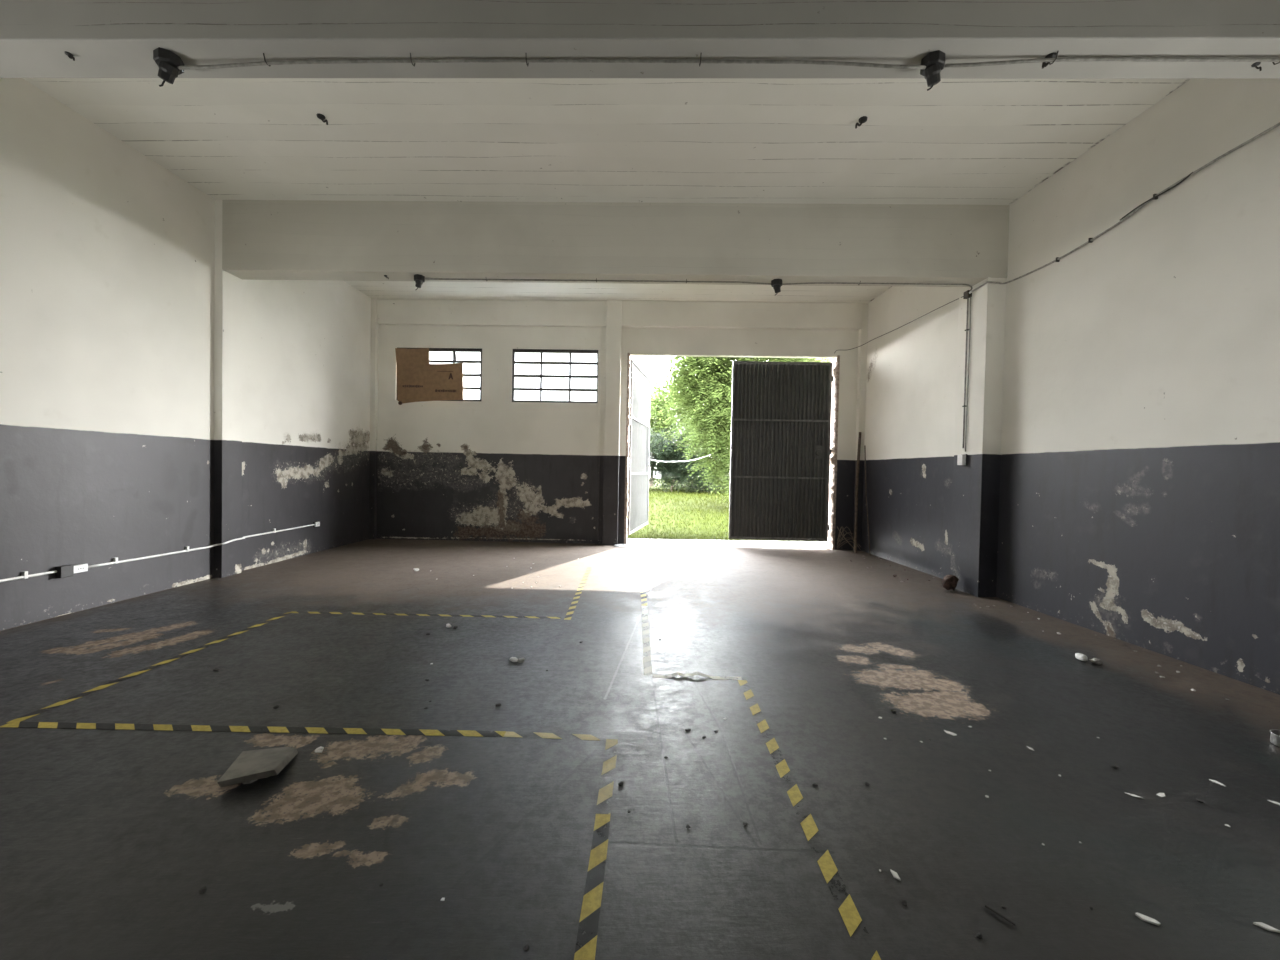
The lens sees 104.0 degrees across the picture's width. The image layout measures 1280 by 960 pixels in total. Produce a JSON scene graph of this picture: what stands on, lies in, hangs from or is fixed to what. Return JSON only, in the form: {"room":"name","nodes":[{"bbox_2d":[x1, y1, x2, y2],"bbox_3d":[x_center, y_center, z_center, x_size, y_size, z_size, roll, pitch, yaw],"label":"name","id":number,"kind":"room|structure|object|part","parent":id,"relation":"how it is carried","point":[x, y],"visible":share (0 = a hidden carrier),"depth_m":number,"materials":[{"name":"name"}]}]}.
{"room":"factory floor","nodes":[
{"label":"factory floor","id":0,"kind":"room"},
{"bbox_2d":[0,78,371,630],"bbox_3d":[-5.144,-1.018,1.242,0.250,4.710,16.712,1,1,0],"label":"wall","id":1,"kind":"structure","parent":0,"point":[107,254],"depth_m":4.91,"materials":[{"name":"paint"}]},
{"bbox_2d":[0,570,56,581],"bbox_3d":[-5.029,0.797,2.879,0.025,0.058,2.901,1,1,0],"label":"conduit","id":2,"kind":"object","parent":1,"relation":"attached to","point":[25,575],"visible":1,"depth_m":4.08,"materials":[{"name":"white plastic"}]},
{"bbox_2d":[55,563,87,577],"bbox_3d":[-5.001,0.788,4.380,0.050,0.107,0.251,1,1,-1],"label":"wall socket","id":3,"kind":"object","parent":1,"relation":"attached to","point":[63,571],"visible":1,"depth_m":4.36,"materials":[{"name":"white plastic"}]},
{"bbox_2d":[88,524,314,567],"bbox_3d":[-4.951,0.732,6.089,0.126,0.108,3.121,1,1,0],"label":"conduit","id":4,"kind":"object","parent":1,"relation":"attached to","point":[115,560],"visible":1,"depth_m":5.51,"materials":[{"name":"white plastic"}]},
{"bbox_2d":[23,78,1189,302],"bbox_3d":[-0.362,-3.207,1.283,11.200,0.250,17.100,1,1,-1],"label":"ceiling","id":5,"kind":"structure","parent":0,"point":[631,140],"depth_m":4.60,"materials":[{"name":"white paint"}]},
{"bbox_2d":[316,113,327,124],"bbox_3d":[-2.781,-3.151,4.380,0.094,0.073,0.064,1,1,-1],"label":"ceiling hook","id":6,"kind":"object","parent":5,"relation":"attached to","point":[320,116],"visible":1,"depth_m":4.37,"materials":[{"name":"black metal"}]},
{"bbox_2d":[377,299,606,326],"bbox_3d":[-2.710,-3.048,9.141,4.237,0.455,0.080,1,1,2],"label":"ceiling beam","id":7,"kind":"structure","parent":5,"relation":"attached to","point":[389,311],"depth_m":9.10,"materials":[{"name":"paint"}]},
{"bbox_2d":[222,200,1009,286],"bbox_3d":[-0.416,-2.769,5.856,9.110,0.820,0.294,1,1,1],"label":"ceiling beam","id":8,"kind":"structure","parent":5,"relation":"attached to","point":[262,239],"depth_m":5.71,"materials":[{"name":"paint"}]},
{"bbox_2d":[414,274,424,289],"bbox_3d":[-2.601,-2.320,5.893,0.117,0.163,0.117,2,1,21],"label":"junction box","id":9,"kind":"object","parent":8,"relation":"attached to","point":[419,279],"visible":1,"depth_m":5.86,"materials":[{"name":"black plastic"}]},
{"bbox_2d":[415,280,422,287],"bbox_3d":[-2.605,-2.316,5.895,0.089,0.100,0.085,1,1,-1],"label":"socket","id":10,"kind":"object","parent":9,"relation":"attached to","point":[419,283],"depth_m":5.87,"materials":[{"name":"black plastic"}]},
{"bbox_2d":[425,278,770,284],"bbox_3d":[-0.499,-2.336,5.872,4.084,0.047,0.066,1,1,1],"label":"conduit","id":11,"kind":"object","parent":8,"relation":"attached to","point":[596,280],"visible":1,"depth_m":5.87,"materials":[{"name":"metal"}]},
{"bbox_2d":[771,279,781,294],"bbox_3d":[1.590,-2.235,5.817,0.122,0.169,0.122,2,1,21],"label":"junction box","id":12,"kind":"object","parent":8,"relation":"attached to","point":[776,284],"visible":1,"depth_m":5.78,"materials":[{"name":"black plastic"}]},
{"bbox_2d":[773,284,780,292],"bbox_3d":[1.595,-2.229,5.819,0.093,0.104,0.088,1,1,-1],"label":"socket","id":13,"kind":"object","parent":12,"relation":"attached to","point":[776,287],"depth_m":5.79,"materials":[{"name":"black plastic"}]},
{"bbox_2d":[782,281,964,284],"bbox_3d":[2.696,-2.273,5.792,2.092,0.047,0.065,1,1,3],"label":"conduit","id":14,"kind":"object","parent":8,"relation":"attached to","point":[860,281],"visible":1,"depth_m":5.79,"materials":[{"name":"metal"}]},
{"bbox_2d":[0,0,1279,78],"bbox_3d":[-0.392,-2.710,2.731,9.228,0.820,0.265,1,1,1],"label":"ceiling beam","id":15,"kind":"structure","parent":5,"relation":"attached to","point":[105,38],"depth_m":2.63,"materials":[{"name":"paint"}]},
{"bbox_2d":[64,51,74,60],"bbox_3d":[-3.148,-2.336,2.762,0.047,0.036,0.032,1,1,-1],"label":"ceiling hook","id":16,"kind":"object","parent":15,"relation":"attached to","point":[68,54],"visible":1,"depth_m":2.76,"materials":[{"name":"black metal"}]},
{"bbox_2d":[153,47,183,86],"bbox_3d":[-2.607,-2.264,2.767,0.117,0.158,0.117,1,1,-24],"label":"junction box","id":17,"kind":"object","parent":15,"relation":"attached to","point":[168,62],"visible":0.99,"depth_m":2.74,"materials":[{"name":"black plastic"}]},
{"bbox_2d":[157,61,178,83],"bbox_3d":[-2.617,-2.261,2.769,0.100,0.106,0.084,1,1,-1],"label":"socket","id":18,"kind":"object","parent":17,"relation":"attached to","point":[168,71],"depth_m":2.75,"materials":[{"name":"black plastic"}]},
{"bbox_2d":[178,53,925,69],"bbox_3d":[-0.515,-2.269,2.722,4.084,0.065,0.066,1,1,1],"label":"conduit","id":19,"kind":"object","parent":15,"relation":"attached to","point":[700,61],"visible":1,"depth_m":2.72,"materials":[{"name":"metal"}]},
{"bbox_2d":[920,50,944,90],"bbox_3d":[1.570,-2.184,2.686,0.112,0.154,0.112,2,1,21],"label":"junction box","id":20,"kind":"object","parent":15,"relation":"attached to","point":[934,61],"visible":0.98,"depth_m":2.66,"materials":[{"name":"black plastic"}]},
{"bbox_2d":[924,64,940,86],"bbox_3d":[1.577,-2.181,2.693,0.093,0.100,0.076,0,1,-43],"label":"socket","id":21,"kind":"object","parent":20,"relation":"attached to","point":[932,71],"depth_m":2.67,"materials":[{"name":"black plastic"}]},
{"bbox_2d":[1042,52,1056,68],"bbox_3d":[2.176,-2.218,2.653,0.066,0.060,0.054,0,1,-33],"label":"ceiling hook","id":22,"kind":"object","parent":15,"relation":"attached to","point":[1051,55],"visible":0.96,"depth_m":2.65,"materials":[{"name":"black plastic"}]},
{"bbox_2d":[945,51,1279,67],"bbox_3d":[2.896,-2.202,2.630,2.542,0.062,0.066,1,1,1],"label":"conduit","id":23,"kind":"object","parent":15,"relation":"attached to","point":[1069,59],"visible":1,"depth_m":2.63,"materials":[{"name":"metal"}]},
{"bbox_2d":[1251,62,1261,70],"bbox_3d":[3.303,-2.209,2.676,0.047,0.036,0.032,1,1,-1],"label":"ceiling hook","id":24,"kind":"object","parent":15,"relation":"attached to","point":[1255,64],"visible":0.99,"depth_m":2.67,"materials":[{"name":"black metal"}]},
{"bbox_2d":[622,301,861,329],"bbox_3d":[1.803,-2.958,8.992,4.279,0.455,0.120,1,1,2],"label":"ceiling beam","id":25,"kind":"structure","parent":5,"relation":"attached to","point":[635,314],"depth_m":8.93,"materials":[{"name":"paint"}]},
{"bbox_2d":[855,116,867,128],"bbox_3d":[1.896,-3.056,4.287,0.102,0.079,0.069,1,1,-1],"label":"ceiling hook","id":26,"kind":"object","parent":5,"relation":"attached to","point":[863,119],"visible":1,"depth_m":4.28,"materials":[{"name":"black metal"}]},
{"bbox_2d":[376,325,858,549],"bbox_3d":[-0.444,-1.078,9.251,10.022,4.710,0.240,1,1,2],"label":"wall","id":27,"kind":"structure","parent":0,"point":[495,467],"depth_m":9.19,"materials":[{"name":"paint"}]},
{"bbox_2d":[396,348,481,400],"bbox_3d":[-3.709,-1.949,9.230,1.604,0.975,0.100,1,1,2],"label":"window","id":28,"kind":"structure","parent":27,"relation":"in","point":[471,358],"depth_m":9.24,"materials":[{"name":"glass"}]},
{"bbox_2d":[395,348,462,404],"bbox_3d":[-3.876,-1.893,9.166,1.277,1.050,0.060,1,1,2],"label":"cardboard sheet","id":29,"kind":"object","parent":28,"relation":"attached to","point":[418,380],"visible":1,"depth_m":9.19,"materials":[{"name":"brown cardboard"}]},
{"bbox_3d":[-3.708,-1.949,9.259,1.582,0.955,0.006,1,1,2],"label":"glass","id":30,"kind":"part","parent":28,"relation":"part of","materials":[{"name":"white"}]},
{"bbox_2d":[512,349,597,402],"bbox_3d":[-1.552,-1.906,9.198,1.604,0.975,0.040,1,1,2],"label":"window","id":31,"kind":"structure","parent":27,"relation":"in","point":[538,375],"depth_m":9.19,"materials":[{"name":"glass"}]},
{"bbox_2d":[595,327,601,543],"bbox_3d":[-0.760,-0.779,9.143,0.055,4.005,0.047,1,1,-1],"label":"pillar","id":32,"kind":"structure","parent":27,"relation":"attached to","point":[600,328],"depth_m":9.12,"materials":[{"name":"paint"}]},
{"bbox_2d":[624,353,630,543],"bbox_3d":[-0.210,-0.568,9.246,0.065,3.500,0.248,1,1,9],"label":"trim","id":33,"kind":"structure","parent":27,"relation":"attached to","point":[628,423],"depth_m":9.13,"materials":[{"name":"paint"}]},
{"bbox_2d":[627,359,651,534],"bbox_3d":[-0.003,-0.625,10.362,0.118,3.280,2.148,1,1,12],"label":"door","id":34,"kind":"structure","parent":27,"relation":"in","point":[640,383],"depth_m":10.22,"materials":[{"name":"grey paint"}]},
{"bbox_3d":[0.000,-0.140,10.383,0.034,0.032,2.040,1,1,10],"label":"rail","id":35,"kind":"part","parent":34,"relation":"part of","materials":[{"name":"white metal"}]},
{"bbox_3d":[0.021,-1.192,10.363,0.034,0.032,2.040,1,1,10],"label":"rail","id":36,"kind":"part","parent":34,"relation":"part of","materials":[{"name":"white metal"}]},
{"bbox_2d":[648,453,712,461],"bbox_3d":[1.408,-0.727,14.153,0.118,0.515,6.155,2,1,24],"label":"rope","id":37,"kind":"object","parent":34,"relation":"attached to","point":[712,453],"visible":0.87,"depth_m":13.04,"materials":[{"name":"white fabric"}]},
{"bbox_2d":[629,352,836,356],"bbox_3d":[1.683,-2.266,9.057,3.765,0.035,0.022,1,1,2],"label":"trim","id":38,"kind":"structure","parent":27,"relation":"attached to","point":[698,354],"depth_m":9.05,"materials":[{"name":"paint"}]},
{"bbox_2d":[729,361,833,540],"bbox_3d":[2.579,-0.527,9.156,1.829,3.260,0.104,1,1,0],"label":"door","id":39,"kind":"structure","parent":27,"relation":"in","point":[780,453],"depth_m":9.17,"materials":[{"name":"grey paint"}]},
{"bbox_3d":[2.555,-0.045,9.158,1.720,0.032,0.034,1,1,2],"label":"rail","id":40,"kind":"part","parent":39,"relation":"part of","materials":[{"name":"black metal"}]},
{"bbox_3d":[2.576,-1.091,9.139,1.720,0.032,0.034,1,1,2],"label":"rail","id":41,"kind":"part","parent":39,"relation":"part of","materials":[{"name":"black metal"}]},
{"bbox_3d":[3.264,-0.504,9.134,0.128,0.240,0.030,1,1,-1],"label":"lock plate","id":42,"kind":"part","parent":39,"relation":"part of","materials":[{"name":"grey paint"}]},
{"bbox_2d":[827,355,839,549],"bbox_3d":[3.504,-0.494,9.141,0.070,3.500,0.254,1,1,-11],"label":"trim","id":43,"kind":"structure","parent":27,"relation":"attached to","point":[836,360],"depth_m":9.06,"materials":[{"name":"paint"}]},
{"bbox_2d":[0,539,1279,959],"bbox_3d":[-0.500,1.452,1.280,12.100,0.250,16.720,1,1,-1],"label":"floor","id":44,"kind":"structure","parent":0,"point":[110,839],"depth_m":2.25,"materials":[{"name":"paint"}]},
{"bbox_2d":[6,612,291,722],"bbox_3d":[-3.212,1.229,3.569,0.057,0.001,2.001,1,1,1],"label":"tape","id":45,"kind":"object","parent":44,"relation":"on","point":[85,693],"visible":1,"depth_m":3.16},
{"bbox_2d":[199,886,206,893],"bbox_3d":[-1.383,1.299,1.581,0.019,0.010,0.028,0,1,-41],"label":"stone","id":46,"kind":"object","parent":44,"relation":"on","point":[203,889],"visible":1,"depth_m":1.58,"materials":[{"name":"grey stone"}]},
{"bbox_2d":[214,200,242,577],"bbox_3d":[-4.988,-1.035,5.997,0.200,4.470,0.297,1,1,-1],"label":"pillar","id":47,"kind":"structure","parent":44,"relation":"on","point":[228,309],"depth_m":5.92,"materials":[{"name":"paint"}]},
{"bbox_2d":[0,722,505,736],"bbox_3d":[-1.965,1.272,2.554,2.550,0.001,0.057,1,1,0],"label":"tape","id":48,"kind":"object","parent":44,"relation":"on","point":[19,724],"visible":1,"depth_m":2.55,"materials":[{"name":"yellow plastic"}]},
{"bbox_2d":[217,747,297,786],"bbox_3d":[-1.679,1.255,2.224,0.228,0.061,0.282,1,1,-21],"label":"slab","id":49,"kind":"object","parent":44,"relation":"on","point":[251,766],"visible":1,"depth_m":2.17,"materials":[{"name":"concrete"}]},
{"bbox_2d":[314,747,323,752],"bbox_3d":[-1.511,1.273,2.358,0.030,0.028,0.045,2,1,27],"label":"plaster stone","id":50,"kind":"object","parent":44,"relation":"on","point":[319,749],"visible":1,"depth_m":2.35,"materials":[{"name":"white stone"}]},
{"bbox_2d":[369,299,377,538],"bbox_3d":[-4.952,-1.090,9.227,0.185,4.460,0.118,1,1,-1],"label":"pillar","id":51,"kind":"structure","parent":44,"relation":"on","point":[374,326],"depth_m":9.18,"materials":[{"name":"paint"}]},
{"bbox_2d":[290,611,560,618],"bbox_3d":[-1.965,1.235,4.573,2.481,0.001,0.052,1,1,0],"label":"tape","id":52,"kind":"object","parent":44,"relation":"on","point":[292,611],"visible":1,"depth_m":4.57,"materials":[{"name":"yellow plastic"}]},
{"bbox_2d":[509,657,517,661],"bbox_3d":[-0.888,1.261,3.511,0.060,0.033,0.053,1,1,4],"label":"plaster stone","id":53,"kind":"object","parent":44,"relation":"on","point":[513,659],"visible":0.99,"depth_m":3.50,"materials":[{"name":"white stone"}]},
{"bbox_2d":[517,658,524,662],"bbox_3d":[-0.832,1.262,3.501,0.044,0.032,0.046,2,1,25],"label":"plaster stone","id":54,"kind":"object","parent":44,"relation":"on","point":[520,660],"visible":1,"depth_m":3.49,"materials":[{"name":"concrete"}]},
{"bbox_2d":[523,944,528,950],"bbox_3d":[-0.323,1.324,1.416,0.016,0.008,0.023,1,1,13],"label":"stone","id":55,"kind":"object","parent":44,"relation":"on","point":[526,947],"visible":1,"depth_m":1.41,"materials":[{"name":"grey stone"}]},
{"bbox_2d":[503,731,600,740],"bbox_3d":[-0.445,1.302,2.545,0.491,0.001,0.052,1,1,2],"label":"tape","id":56,"kind":"object","parent":44,"relation":"on","point":[507,734],"visible":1,"depth_m":2.54,"materials":[{"name":"yellow plastic"}]},
{"bbox_2d":[564,567,591,619],"bbox_3d":[-0.678,1.237,5.749,0.064,0.001,2.470,1,1,-1],"label":"tape","id":57,"kind":"object","parent":44,"relation":"on","point":[570,612],"visible":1,"depth_m":5.36,"materials":[{"name":"yellow plastic"}]},
{"bbox_2d":[574,814,610,959],"bbox_3d":[-0.151,1.328,1.498,0.062,0.001,0.951,1,1,1],"label":"tape","id":58,"kind":"object","parent":44,"relation":"on","point":[590,911],"visible":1,"depth_m":1.60,"materials":[{"name":"yellow plastic"}]},
{"bbox_2d":[597,739,617,813],"bbox_3d":[-0.143,1.314,2.248,0.060,0.001,0.550,1,1,1],"label":"tape","id":59,"kind":"object","parent":44,"relation":"on","point":[605,792],"visible":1,"depth_m":2.26,"materials":[{"name":"yellow plastic"}]},
{"bbox_2d":[602,300,621,544],"bbox_3d":[-0.504,-1.001,9.080,0.275,4.460,0.162,1,1,-1],"label":"pillar","id":60,"kind":"structure","parent":44,"relation":"on","point":[614,307],"depth_m":9.00,"materials":[{"name":"paint"}]},
{"bbox_2d":[614,544,632,547],"bbox_3d":[-0.301,1.172,8.970,0.340,0.026,0.340,1,1,-1],"label":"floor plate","id":61,"kind":"object","parent":44,"relation":"on","point":[615,545],"visible":1,"depth_m":8.92,"materials":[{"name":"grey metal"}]},
{"bbox_2d":[639,568,647,605],"bbox_3d":[0.030,1.246,6.006,0.064,0.001,1.960,1,1,-1],"label":"tape","id":62,"kind":"object","parent":44,"relation":"on","point":[641,571],"visible":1,"depth_m":5.81,"materials":[{"name":"yellow plastic"}]},
{"bbox_2d":[642,606,652,674],"bbox_3d":[0.049,1.281,4.177,0.063,0.001,1.700,1,1,0],"label":"tape","id":63,"kind":"object","parent":44,"relation":"on","point":[647,665],"visible":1,"depth_m":3.91,"materials":[{"name":"yellow plastic"}]},
{"bbox_2d":[652,671,741,679],"bbox_3d":[0.377,1.290,3.306,0.591,0.029,0.052,1,1,1],"label":"tape","id":64,"kind":"object","parent":44,"relation":"on","point":[696,672],"visible":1,"depth_m":3.30,"materials":[{"name":"yellow plastic"}]},
{"bbox_2d":[738,680,880,959],"bbox_3d":[0.656,1.331,2.155,0.062,0.001,2.236,1,1,1],"label":"tape","id":65,"kind":"object","parent":44,"relation":"on","point":[848,911],"visible":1,"depth_m":1.88,"materials":[{"name":"yellow plastic"}]},
{"bbox_2d":[837,527,860,549],"bbox_3d":[3.747,1.046,8.949,0.432,0.422,0.070,1,1,8],"label":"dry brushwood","id":66,"kind":"object","parent":44,"relation":"on","point":[839,539],"visible":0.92,"depth_m":8.97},
{"bbox_2d":[854,432,860,552],"bbox_3d":[3.828,0.209,8.819,0.071,2.126,0.322,2,1,28],"label":"wooden pole","id":67,"kind":"object","parent":44,"relation":"on","point":[859,436],"visible":1,"depth_m":8.83,"materials":[{"name":"brown wood"}]},
{"bbox_2d":[853,303,867,550],"bbox_3d":[3.978,-0.912,8.972,0.165,4.460,0.116,1,1,-1],"label":"pillar","id":68,"kind":"structure","parent":44,"relation":"on","point":[862,350],"depth_m":8.92,"materials":[{"name":"paint"}]},
{"bbox_2d":[864,446,870,555],"bbox_3d":[3.931,0.334,8.653,0.029,1.884,0.472,1,1,8],"label":"rod","id":69,"kind":"object","parent":44,"relation":"on","point":[864,446],"visible":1,"depth_m":8.67,"materials":[{"name":"brown wood"}]},
{"bbox_2d":[890,869,900,880],"bbox_3d":[0.867,1.342,1.698,0.016,0.006,0.042,1,1,4],"label":"chip","id":70,"kind":"object","parent":44,"relation":"on","point":[895,875],"visible":1,"depth_m":1.70,"materials":[{"name":"white paint"}]},
{"bbox_2d":[942,575,958,589],"bbox_3d":[3.695,1.224,5.967,0.181,0.192,0.140,1,1,-8],"label":"lump","id":71,"kind":"object","parent":44,"relation":"on","point":[949,582],"visible":1,"depth_m":5.92,"materials":[{"name":"brown brick"}]},
{"bbox_2d":[944,730,956,735],"bbox_3d":[1.641,1.339,2.647,0.024,0.006,0.061,0,1,-38],"label":"chip","id":72,"kind":"object","parent":44,"relation":"on","point":[947,732],"visible":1,"depth_m":2.64,"materials":[{"name":"white paint"}]},
{"bbox_2d":[950,277,1006,596],"bbox_3d":[4.043,-0.858,5.889,0.340,4.470,0.493,1,1,-1],"label":"pillar","id":73,"kind":"structure","parent":44,"relation":"on","point":[976,485],"depth_m":5.70,"materials":[{"name":"paint"}]},
{"bbox_2d":[835,296,962,351],"bbox_3d":[3.925,-2.316,7.492,0.496,0.189,3.060,1,1,-7],"label":"wire","id":74,"kind":"object","parent":73,"relation":"attached to","point":[962,296],"visible":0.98,"depth_m":7.42,"materials":[{"name":"metal"}]},
{"bbox_2d":[957,454,966,465],"bbox_3d":[3.829,-0.240,5.949,0.063,0.135,0.100,1,1,-1],"label":"light switch","id":75,"kind":"object","parent":73,"relation":"attached to","point":[961,459],"visible":1,"depth_m":5.91,"materials":[{"name":"white plastic"}]},
{"bbox_2d":[962,284,972,447],"bbox_3d":[3.819,-1.321,5.854,0.075,1.888,0.235,2,1,39],"label":"conduit","id":76,"kind":"object","parent":73,"relation":"attached to","point":[967,329],"visible":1,"depth_m":5.93,"materials":[{"name":"metal"}]},
{"bbox_2d":[963,290,971,298],"bbox_3d":[3.874,-2.191,5.889,0.050,0.080,0.126,1,1,-1],"label":"connector","id":77,"kind":"object","parent":76,"relation":"attached to","point":[967,294],"visible":1,"depth_m":5.88,"materials":[{"name":"metal"}]},
{"bbox_2d":[965,297,970,451],"bbox_3d":[3.868,-1.256,5.893,0.012,1.840,0.026,1,1,-1],"label":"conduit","id":78,"kind":"object","parent":73,"relation":"attached to","point":[970,297],"visible":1,"depth_m":5.88,"materials":[{"name":"white plastic"}]},
{"bbox_2d":[985,905,1015,925],"bbox_3d":[1.113,1.345,1.547,0.010,0.009,0.080,0,1,-36],"label":"stick","id":79,"kind":"object","parent":44,"relation":"on","point":[986,906],"visible":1,"depth_m":1.54,"materials":[{"name":"wood"}]},
{"bbox_2d":[1075,653,1086,660],"bbox_3d":[3.310,1.329,3.744,0.063,0.051,0.094,1,1,14],"label":"plaster stone","id":80,"kind":"object","parent":44,"relation":"on","point":[1079,656],"visible":1,"depth_m":3.73,"materials":[{"name":"white stone"}]},
{"bbox_2d":[1089,658,1102,664],"bbox_3d":[3.371,1.336,3.691,0.059,0.040,0.062,1,1,11],"label":"plaster stone","id":81,"kind":"object","parent":44,"relation":"on","point":[1094,660],"visible":1,"depth_m":3.67,"materials":[{"name":"concrete"}]},
{"bbox_2d":[1125,792,1143,798],"bbox_3d":[2.127,1.359,2.152,0.058,0.003,0.016,2,1,27],"label":"chip","id":82,"kind":"object","parent":44,"relation":"on","point":[1133,795],"visible":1,"depth_m":2.15,"materials":[{"name":"white paint"}]},
{"bbox_2d":[1135,912,1160,925],"bbox_3d":[1.569,1.358,1.545,0.056,0.006,0.021,2,1,37],"label":"chip","id":83,"kind":"object","parent":44,"relation":"on","point":[1141,916],"visible":1,"depth_m":1.54,"materials":[{"name":"white paint"}]},
{"bbox_2d":[1156,793,1165,796],"bbox_3d":[2.257,1.362,2.162,0.049,0.003,0.022,1,1,-26],"label":"chip","id":84,"kind":"object","parent":44,"relation":"on","point":[1158,794],"visible":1,"depth_m":2.16,"materials":[{"name":"white paint"}]},
{"bbox_2d":[1209,779,1225,786],"bbox_3d":[2.606,1.366,2.256,0.023,0.003,0.055,1,1,-14],"label":"chip","id":85,"kind":"object","parent":44,"relation":"on","point":[1214,781],"visible":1,"depth_m":2.26,"materials":[{"name":"white paint"}]},
{"bbox_2d":[1253,922,1279,932],"bbox_3d":[1.915,1.365,1.526,0.020,0.006,0.056,0,1,-42],"label":"chip","id":86,"kind":"object","parent":44,"relation":"on","point":[1260,924],"visible":1,"depth_m":1.53,"materials":[{"name":"white paint"}]},
{"bbox_2d":[1270,729,1279,746],"bbox_3d":[3.350,1.348,2.585,0.120,0.058,0.120,1,1,-1],"label":"tin","id":87,"kind":"object","parent":44,"relation":"on","point":[1275,734],"visible":1,"depth_m":2.60,"materials":[{"name":"silver metal"}]},
{"bbox_2d":[861,79,1279,694],"bbox_3d":[4.322,-0.838,1.409,0.250,4.710,16.702,1,1,-1],"label":"wall","id":88,"kind":"structure","parent":0,"point":[1139,496],"depth_m":4.19,"materials":[{"name":"paint"}]},
{"bbox_2d":[972,122,1279,291],"bbox_3d":[4.134,-2.272,4.052,0.231,0.270,3.641,1,1,-5],"label":"cable","id":89,"kind":"object","parent":88,"relation":"attached to","point":[1090,240],"visible":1,"depth_m":4.15,"materials":[{"name":"metal"}]},
{"bbox_2d":[1120,172,1192,220],"bbox_3d":[4.137,-2.274,4.029,0.028,0.087,0.563,1,1,-1],"label":"wire","id":90,"kind":"object","parent":88,"relation":"attached to","point":[1185,178],"visible":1,"depth_m":3.99,"materials":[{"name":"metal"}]},
{"label":"outside","id":91,"kind":"structure","parent":0,"visible":0},
{"bbox_2d":[627,479,826,541],"bbox_3d":[-0.531,0.904,29.018,80.000,1.000,82.000,1,1,-1],"label":"ground","id":92,"kind":"structure","parent":91,"point":[656,513],"depth_m":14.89,"materials":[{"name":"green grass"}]},
{"bbox_2d":[628,422,729,493],"bbox_3d":[2.131,-0.788,24.507,5.777,4.252,3.424,1,1,2],"label":"bush","id":93,"kind":"object","parent":92,"relation":"on","point":[668,471],"visible":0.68,"depth_m":24.04,"materials":[{"name":"green plant"}]},
{"bbox_2d":[647,359,728,486],"bbox_3d":[3.674,-3.341,31.100,9.794,9.343,5.423,1,1,-1],"label":"tree","id":94,"kind":"object","parent":92,"relation":"on","point":[654,421],"visible":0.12,"depth_m":30.12,"materials":[{"name":"green plant"}]},
{"bbox_2d":[627,538,826,543],"bbox_3d":[2.300,1.346,9.901,11.000,0.246,0.435,1,1,-1],"label":"path","id":95,"kind":"structure","parent":92,"relation":"on","point":[628,539],"depth_m":9.88,"materials":[{"name":"white concrete"}]},
{"bbox_2d":[649,356,830,501],"bbox_3d":[3.868,-3.554,17.560,7.540,9.059,7.007,0,1,-44],"label":"tree","id":96,"kind":"object","parent":92,"relation":"on","point":[706,381],"visible":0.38,"depth_m":16.29,"materials":[{"name":"green plant"}]}
]}

